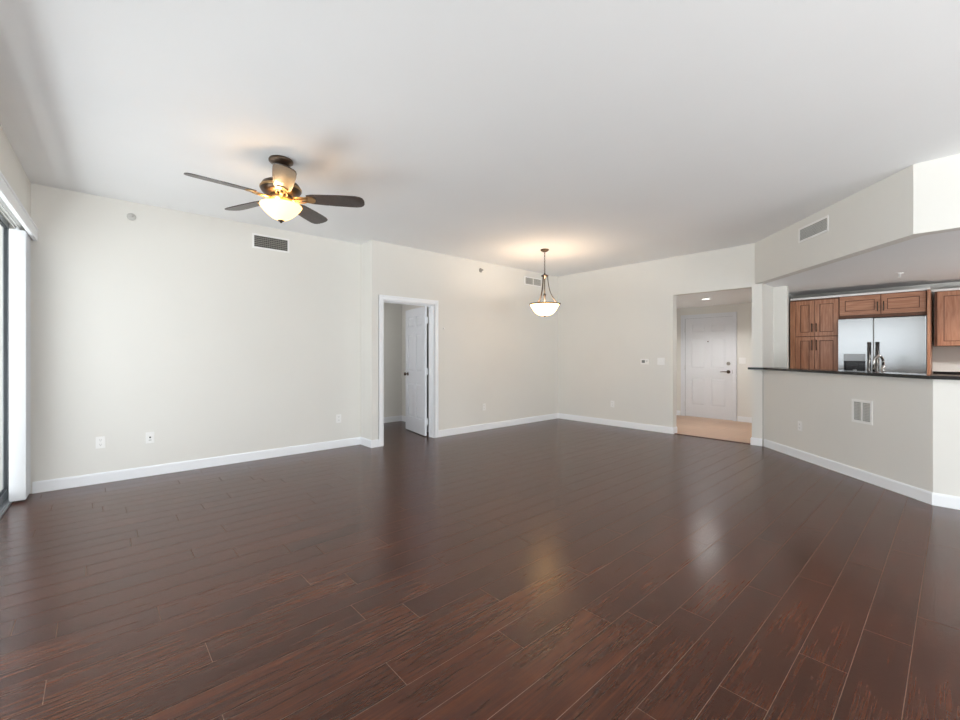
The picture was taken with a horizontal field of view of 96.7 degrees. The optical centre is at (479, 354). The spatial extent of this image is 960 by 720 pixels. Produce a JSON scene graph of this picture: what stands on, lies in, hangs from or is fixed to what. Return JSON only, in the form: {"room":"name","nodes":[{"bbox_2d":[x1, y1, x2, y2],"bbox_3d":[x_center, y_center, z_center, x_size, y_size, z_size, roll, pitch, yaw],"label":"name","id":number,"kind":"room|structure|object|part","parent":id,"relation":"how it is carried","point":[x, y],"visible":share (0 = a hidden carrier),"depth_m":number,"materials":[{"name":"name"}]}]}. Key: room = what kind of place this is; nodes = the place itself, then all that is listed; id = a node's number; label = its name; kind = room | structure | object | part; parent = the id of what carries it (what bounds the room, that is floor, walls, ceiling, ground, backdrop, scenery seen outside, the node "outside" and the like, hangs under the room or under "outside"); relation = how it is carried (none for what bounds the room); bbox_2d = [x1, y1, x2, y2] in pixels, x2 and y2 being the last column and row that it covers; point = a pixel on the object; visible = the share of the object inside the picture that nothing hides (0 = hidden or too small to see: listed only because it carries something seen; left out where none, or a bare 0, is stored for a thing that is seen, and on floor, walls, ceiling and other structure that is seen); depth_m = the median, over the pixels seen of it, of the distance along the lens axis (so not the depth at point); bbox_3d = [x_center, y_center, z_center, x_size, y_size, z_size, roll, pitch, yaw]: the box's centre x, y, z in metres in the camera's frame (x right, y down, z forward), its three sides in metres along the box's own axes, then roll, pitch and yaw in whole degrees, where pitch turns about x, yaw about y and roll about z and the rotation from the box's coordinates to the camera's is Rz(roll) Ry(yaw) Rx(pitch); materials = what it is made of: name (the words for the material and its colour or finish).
{"room":"empty living room","nodes":[
{"label":"empty living room","id":0,"kind":"room"},
{"bbox_2d":[0,125,30,222],"bbox_3d":[-0.725,-0.152,-0.266,0.200,2.845,11.040,0,0,-40],"label":"wall","id":1,"kind":"structure","parent":0,"point":[11,167],"depth_m":3.31,"materials":[{"name":"paint"}]},
{"bbox_2d":[0,213,8,503],"bbox_3d":[-3.706,0.031,3.194,0.035,2.418,1.615,0,0,-40],"label":"window","id":2,"kind":"structure","parent":1,"relation":"in","point":[4,492],"depth_m":3.77,"materials":[{"name":"silver metal"}]},
{"bbox_2d":[0,494,11,517],"bbox_3d":[-2.568,1.254,1.868,0.100,0.032,5.120,0,0,-40],"label":"sill","id":3,"kind":"structure","parent":1,"relation":"attached to","point":[6,503],"depth_m":3.54,"materials":[{"name":"silver metal"}]},
{"bbox_2d":[0,171,38,501],"bbox_3d":[-2.440,0.035,1.887,0.149,2.430,5.245,0,0,-40],"label":"vertical blind","id":4,"kind":"object","parent":1,"relation":"attached to","point":[11,207],"visible":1,"depth_m":3.67,"materials":[{"name":"white paint"}]},
{"bbox_2d":[0,183,557,493],"bbox_3d":[-1.379,-0.152,6.239,7.780,2.845,0.450,0,0,-42],"label":"wall","id":5,"kind":"structure","parent":0,"point":[170,324],"depth_m":4.97,"materials":[{"name":"paint"}]},
{"bbox_2d":[96,436,104,448],"bbox_3d":[-3.757,0.865,4.227,0.072,0.116,0.009,0,0,-42],"label":"wall outlet","id":6,"kind":"object","parent":5,"relation":"attached to","point":[100,441],"visible":1,"depth_m":4.23,"materials":[{"name":"white plastic"}]},
{"bbox_2d":[127,213,135,220],"bbox_3d":[-3.564,-1.419,4.369,0.076,0.076,0.056,0,0,-42],"label":"sprinkler","id":7,"kind":"object","parent":5,"relation":"attached to","point":[130,216],"visible":1,"depth_m":4.38,"materials":[{"name":"grey paint"}]},
{"bbox_2d":[146,432,153,442],"bbox_3d":[-3.465,0.868,4.485,0.072,0.116,0.016,0,0,-42],"label":"wall outlet","id":8,"kind":"object","parent":5,"relation":"attached to","point":[149,435],"visible":1,"depth_m":4.48,"materials":[{"name":"white plastic"}]},
{"bbox_2d":[252,233,288,252],"bbox_3d":[-2.582,-1.382,5.282,0.429,0.179,0.008,0,0,-42],"label":"air vent","id":9,"kind":"object","parent":5,"relation":"in","point":[260,241],"visible":1,"depth_m":5.28,"materials":[{"name":"white plastic"}]},
{"bbox_2d":[32,413,557,493],"bbox_3d":[-1.759,1.218,6.797,7.340,0.105,1.813,0,0,-42],"label":"baseboard","id":10,"kind":"structure","parent":5,"relation":"attached to","point":[110,476],"depth_m":4.99,"materials":[{"name":"white paint"}]},
{"bbox_2d":[336,414,340,422],"bbox_3d":[-1.939,0.872,5.858,0.072,0.116,0.009,0,0,-42],"label":"wall outlet","id":11,"kind":"object","parent":5,"relation":"attached to","point":[338,416],"visible":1,"depth_m":5.86,"materials":[{"name":"white plastic"}]},
{"bbox_2d":[379,294,438,446],"bbox_3d":[-1.065,0.216,6.294,1.014,2.107,0.148,0,0,-42],"label":"trim","id":12,"kind":"structure","parent":5,"relation":"attached to","point":[433,305],"depth_m":6.54,"materials":[{"name":"white paint"}]},
{"bbox_2d":[404,306,427,435],"bbox_3d":[-1.046,0.251,6.973,0.171,2.015,0.822,0,0,-31],"label":"door","id":13,"kind":"structure","parent":5,"relation":"in","point":[416,373],"depth_m":6.91,"materials":[{"name":"paint"}]},
{"bbox_2d":[524,276,541,286],"bbox_3d":[1.006,-1.385,8.072,0.484,0.159,0.008,0,0,-42],"label":"air vent","id":14,"kind":"object","parent":5,"relation":"in","point":[531,281],"visible":1,"depth_m":8.06,"materials":[{"name":"white plastic"}]},
{"bbox_2d":[384,303,428,425],"bbox_3d":[-1.869,-0.152,6.882,2.610,2.845,1.800,0,0,-42],"label":"wall","id":15,"kind":"structure","parent":0,"point":[394,314],"depth_m":8.12,"materials":[{"name":"paint"}]},
{"bbox_2d":[0,415,959,719],"bbox_3d":[2.059,1.298,3.957,10.250,0.064,13.479,0,0,-42],"label":"floor","id":16,"kind":"structure","parent":0,"point":[553,569],"depth_m":2.33,"materials":[{"name":"brown wood"}]},
{"bbox_2d":[790,297,841,369],"bbox_3d":[5.299,0.204,6.699,0.644,2.119,0.595,0,0,-42],"label":"tall cabinet","id":17,"kind":"object","parent":16,"relation":"on","point":[813,322],"visible":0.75,"depth_m":6.51,"materials":[{"name":"brown wood"}]},
{"bbox_3d":[5.018,0.436,6.594,0.018,1.428,0.230,0,0,-42],"label":"cabinet door","id":18,"kind":"part","parent":17,"relation":"part of","materials":[{"name":"brown wood"}]},
{"bbox_3d":[5.018,-0.560,6.594,0.018,0.540,0.230,0,0,-42],"label":"cabinet door","id":19,"kind":"part","parent":17,"relation":"part of","materials":[{"name":"brown wood"}]},
{"bbox_3d":[5.192,0.436,6.400,0.018,1.428,0.280,0,0,-42],"label":"cabinet door","id":20,"kind":"part","parent":17,"relation":"part of","materials":[{"name":"brown wood"}]},
{"bbox_3d":[5.192,-0.560,6.400,0.018,0.540,0.280,0,0,-42],"label":"cabinet door","id":21,"kind":"part","parent":17,"relation":"part of","materials":[{"name":"brown wood"}]},
{"bbox_2d":[838,316,926,373],"bbox_3d":[5.749,0.372,6.101,0.733,1.775,0.888,0,0,-42],"label":"refrigerator","id":22,"kind":"object","parent":16,"relation":"on","point":[901,341],"visible":0.47,"depth_m":5.86,"materials":[{"name":"silver metal"}]},
{"bbox_3d":[5.352,0.035,6.102,0.022,0.100,0.235,0,0,-42],"label":"control panel","id":23,"kind":"part","parent":22,"relation":"part of","materials":[{"name":"grey"}]},
{"bbox_3d":[5.369,0.328,6.107,0.050,1.685,0.372,0,0,-42],"label":"freezer door","id":24,"kind":"part","parent":22,"relation":"part of","materials":[{"name":"silver metal"}]},
{"bbox_3d":[5.427,0.235,5.957,0.061,0.830,0.036,0,0,-42],"label":"handle","id":25,"kind":"part","parent":22,"relation":"part of","materials":[{"name":"grey metal"}]},
{"bbox_3d":[5.483,0.235,5.895,0.061,0.830,0.036,0,0,-42],"label":"handle","id":26,"kind":"part","parent":22,"relation":"part of","materials":[{"name":"grey metal"}]},
{"bbox_3d":[5.670,0.328,5.772,0.050,1.685,0.504,0,0,-42],"label":"fridge door","id":27,"kind":"part","parent":22,"relation":"part of","materials":[{"name":"silver metal"}]},
{"bbox_2d":[927,289,931,373],"bbox_3d":[6.095,0.204,5.785,0.680,2.119,0.028,0,0,-42],"label":"end panel","id":28,"kind":"object","parent":16,"relation":"on","point":[929,293],"visible":0.56,"depth_m":5.57,"materials":[{"name":"brown wood"}]},
{"bbox_3d":[4.843,0.833,4.358,2.210,0.865,3.220,0,0,-42],"label":"base cabinet","id":29,"kind":"object","parent":16,"relation":"on","visible":0},
{"bbox_3d":[4.843,0.379,4.358,2.210,0.039,3.220,0,0,-42],"label":"countertop","id":30,"kind":"structure","parent":29,"relation":"on","visible":0},
{"bbox_2d":[872,355,884,371],"bbox_3d":[4.360,0.178,4.713,0.164,0.364,0.122,0,0,-7],"label":"kitchen faucet","id":31,"kind":"object","parent":30,"relation":"on","point":[876,356],"visible":0.51,"depth_m":4.67,"materials":[{"name":"silver metal"}]},
{"bbox_3d":[7.017,0.832,4.828,0.595,0.864,2.615,0,0,-42],"label":"base cabinet","id":32,"kind":"object","parent":16,"relation":"on","visible":0},
{"bbox_2d":[933,371,959,374],"bbox_3d":[7.006,0.315,4.819,0.626,0.169,2.615,0,0,-42],"label":"countertop","id":33,"kind":"structure","parent":32,"relation":"on","point":[934,372],"depth_m":5.88,"materials":[{"name":"black stone"}]},
{"bbox_2d":[0,0,959,276],"bbox_3d":[1.949,-1.625,2.192,8.230,0.100,10.920,0,0,-42],"label":"ceiling","id":34,"kind":"structure","parent":0,"point":[595,134],"depth_m":2.77,"materials":[{"name":"paint"}]},
{"bbox_2d":[184,155,364,223],"bbox_3d":[-1.631,-1.319,3.413,1.222,0.512,1.256,0,0,-42],"label":"ceiling fan","id":35,"kind":"object","parent":34,"relation":"hanging from","point":[280,189],"visible":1,"depth_m":3.39,"materials":[{"name":"brown wood"}]},
{"bbox_3d":[-1.907,-1.270,3.145,0.454,0.008,0.156,0,13,-45],"label":"blade","id":36,"kind":"part","parent":35,"relation":"part of","materials":[{"name":"brown wood"}]},
{"bbox_3d":[-1.988,-1.270,3.640,0.454,0.008,0.156,0,13,27],"label":"blade","id":37,"kind":"part","parent":35,"relation":"part of","materials":[{"name":"brown wood"}]},
{"bbox_3d":[-1.607,-1.146,3.449,0.316,0.126,0.316,0,0,-42],"label":"lamp shade","id":38,"kind":"part","parent":35,"relation":"part of","materials":[{"name":"white glass"}]},
{"bbox_3d":[-1.411,-1.270,3.069,0.156,0.008,0.454,15,-7,-27],"label":"blade","id":39,"kind":"part","parent":35,"relation":"part of","materials":[{"name":"brown wood"}]},
{"bbox_3d":[-1.542,-1.270,3.871,0.156,0.008,0.454,-13,-2,8],"label":"blade","id":40,"kind":"part","parent":35,"relation":"part of","materials":[{"name":"brown wood"}]},
{"bbox_3d":[-1.186,-1.270,3.518,0.454,0.008,0.156,0,-13,-9],"label":"blade","id":41,"kind":"part","parent":35,"relation":"part of","materials":[{"name":"brown wood"}]},
{"bbox_2d":[529,248,560,316],"bbox_3d":[0.963,-1.069,6.375,0.455,1.012,0.455,0,0,-42],"label":"pendant light","id":42,"kind":"object","parent":34,"relation":"hanging from","point":[544,308],"visible":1,"depth_m":6.27,"materials":[{"name":"white glass"}]},
{"bbox_3d":[0.966,-1.002,6.375,0.112,0.455,0.112,0,0,-42],"label":"stem","id":43,"kind":"part","parent":42,"relation":"part of","materials":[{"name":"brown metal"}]},
{"bbox_3d":[0.966,-0.669,6.375,0.428,0.168,0.428,0,0,-42],"label":"lamp shade","id":44,"kind":"part","parent":42,"relation":"part of","materials":[{"name":"white glass"}]},
{"bbox_2d":[558,243,793,445],"bbox_3d":[3.701,-0.152,8.003,2.400,2.845,3.710,0,0,-42],"label":"wall","id":45,"kind":"structure","parent":0,"point":[610,320],"depth_m":7.25,"materials":[{"name":"paint"}]},
{"bbox_2d":[641,359,648,363],"bbox_3d":[2.780,0.113,7.213,0.027,0.092,0.136,0,0,-42],"label":"thermostat","id":46,"kind":"object","parent":45,"relation":"attached to","point":[643,361],"visible":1,"depth_m":7.20,"materials":[{"name":"white plastic"}]},
{"bbox_2d":[657,358,664,364],"bbox_3d":[2.969,0.105,7.011,0.016,0.116,0.118,0,0,-42],"label":"light switch","id":47,"kind":"object","parent":45,"relation":"attached to","point":[660,361],"visible":1,"depth_m":7.01,"materials":[{"name":"white plastic"}]},
{"bbox_2d":[674,433,749,443],"bbox_3d":[3.505,1.266,6.483,0.027,0.008,1.110,0,0,-42],"label":"trim","id":48,"kind":"structure","parent":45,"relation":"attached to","point":[674,433],"depth_m":6.45,"materials":[{"name":"brown wood"}]},
{"bbox_2d":[677,303,751,416],"bbox_3d":[4.040,0.120,7.649,2.230,2.300,2.130,0,0,-42],"label":"wall","id":49,"kind":"structure","parent":0,"point":[744,310],"depth_m":8.11,"materials":[{"name":"paint"}]},
{"bbox_2d":[685,316,731,419],"bbox_3d":[4.557,0.256,8.551,0.107,2.013,0.904,0,0,-42],"label":"door","id":50,"kind":"structure","parent":49,"relation":"in","point":[708,341],"depth_m":8.54,"materials":[{"name":"paint"}]},
{"bbox_2d":[681,312,736,420],"bbox_3d":[4.599,0.223,8.584,0.148,2.095,1.045,0,0,-42],"label":"trim","id":51,"kind":"structure","parent":49,"relation":"attached to","point":[733,314],"depth_m":8.28,"materials":[{"name":"paint"}]},
{"bbox_2d":[677,410,751,422],"bbox_3d":[4.035,1.218,7.557,2.100,0.105,2.000,0,0,-42],"label":"baseboard","id":52,"kind":"structure","parent":49,"relation":"attached to","point":[739,418],"depth_m":8.06,"materials":[{"name":"white paint"}]},
{"bbox_2d":[739,357,745,363],"bbox_3d":[4.964,0.105,8.082,0.016,0.116,0.118,0,0,-42],"label":"light switch","id":53,"kind":"object","parent":49,"relation":"attached to","point":[742,360],"visible":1,"depth_m":8.08,"materials":[{"name":"white plastic"}]},
{"bbox_2d":[677,230,959,307],"bbox_3d":[5.059,-1.030,5.143,4.200,0.100,7.300,0,0,-42],"label":"ceiling","id":54,"kind":"structure","parent":0,"point":[933,258],"depth_m":5.24,"materials":[{"name":"paint"}]},
{"bbox_2d":[755,154,959,283],"bbox_3d":[4.906,-1.286,2.547,1.490,0.577,7.160,0,0,-27],"label":"wall","id":55,"kind":"structure","parent":0,"point":[923,198],"depth_m":3.91,"materials":[{"name":"paint"}]},
{"bbox_2d":[798,215,828,242],"bbox_3d":[3.722,-1.400,4.775,0.008,0.169,0.504,0,0,7],"label":"air vent","id":56,"kind":"object","parent":55,"relation":"in","point":[820,226],"visible":1,"depth_m":4.76,"materials":[{"name":"white plastic"}]},
{"bbox_2d":[763,370,959,496],"bbox_3d":[5.127,0.738,2.625,1.323,1.065,7.000,0,0,-28],"label":"wall","id":57,"kind":"structure","parent":0,"point":[913,438],"depth_m":4.15,"materials":[{"name":"paint"}]},
{"bbox_2d":[558,413,959,509],"bbox_3d":[4.262,1.218,4.107,1.233,0.105,10.433,0,0,-28],"label":"baseboard","id":58,"kind":"structure","parent":57,"relation":"attached to","point":[942,500],"depth_m":4.64,"materials":[{"name":"white paint"}]},
{"bbox_2d":[798,421,801,430],"bbox_3d":[3.917,0.870,5.230,0.009,0.116,0.072,0,0,3],"label":"wall outlet","id":59,"kind":"object","parent":57,"relation":"attached to","point":[799,422],"visible":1,"depth_m":5.22,"materials":[{"name":"white plastic"}]},
{"bbox_2d":[748,367,959,379],"bbox_3d":[4.600,0.189,3.505,1.413,0.030,5.332,0,0,-23],"label":"countertop","id":60,"kind":"structure","parent":57,"relation":"on","point":[848,372],"depth_m":4.25,"materials":[{"name":"black stone"}]},
{"bbox_2d":[852,399,872,424],"bbox_3d":[3.872,0.574,4.329,0.008,0.237,0.247,0,0,3],"label":"air vent","id":61,"kind":"object","parent":57,"relation":"in","point":[862,410],"visible":1,"depth_m":4.32,"materials":[{"name":"white plastic"}]},
{"bbox_2d":[794,282,959,373],"bbox_3d":[6.328,0.110,3.549,3.600,2.320,6.830,0,0,-42],"label":"wall","id":62,"kind":"structure","parent":0,"point":[944,358],"depth_m":5.98,"materials":[{"name":"paint"}]},
{"bbox_2d":[839,290,926,318],"bbox_3d":[5.797,-0.693,6.144,0.644,0.325,0.892,0,0,-42],"label":"upper cabinet","id":63,"kind":"object","parent":62,"relation":"attached to","point":[912,303],"visible":1,"depth_m":5.92,"materials":[{"name":"brown wood"}]},
{"bbox_3d":[5.441,-0.710,6.122,0.018,0.270,0.438,0,0,-42],"label":"cabinet door","id":64,"kind":"part","parent":63,"relation":"part of","materials":[{"name":"brown wood"}]},
{"bbox_2d":[790,288,959,300],"bbox_3d":[5.774,-0.871,5.984,0.312,0.029,2.295,0,0,-42],"label":"crown molding","id":65,"kind":"structure","parent":63,"relation":"on","point":[919,289],"depth_m":5.98,"materials":[{"name":"white wood"}]},
{"bbox_3d":[5.739,-0.710,5.791,0.018,0.270,0.432,0,0,-42],"label":"cabinet door","id":66,"kind":"part","parent":63,"relation":"part of","materials":[{"name":"brown wood"}]},
{"bbox_2d":[934,290,959,345],"bbox_3d":[6.498,-0.487,5.592,0.349,0.735,0.745,0,0,-42],"label":"upper cabinet","id":67,"kind":"object","parent":62,"relation":"attached to","point":[946,303],"visible":1,"depth_m":5.69,"materials":[{"name":"brown wood"}]}
]}

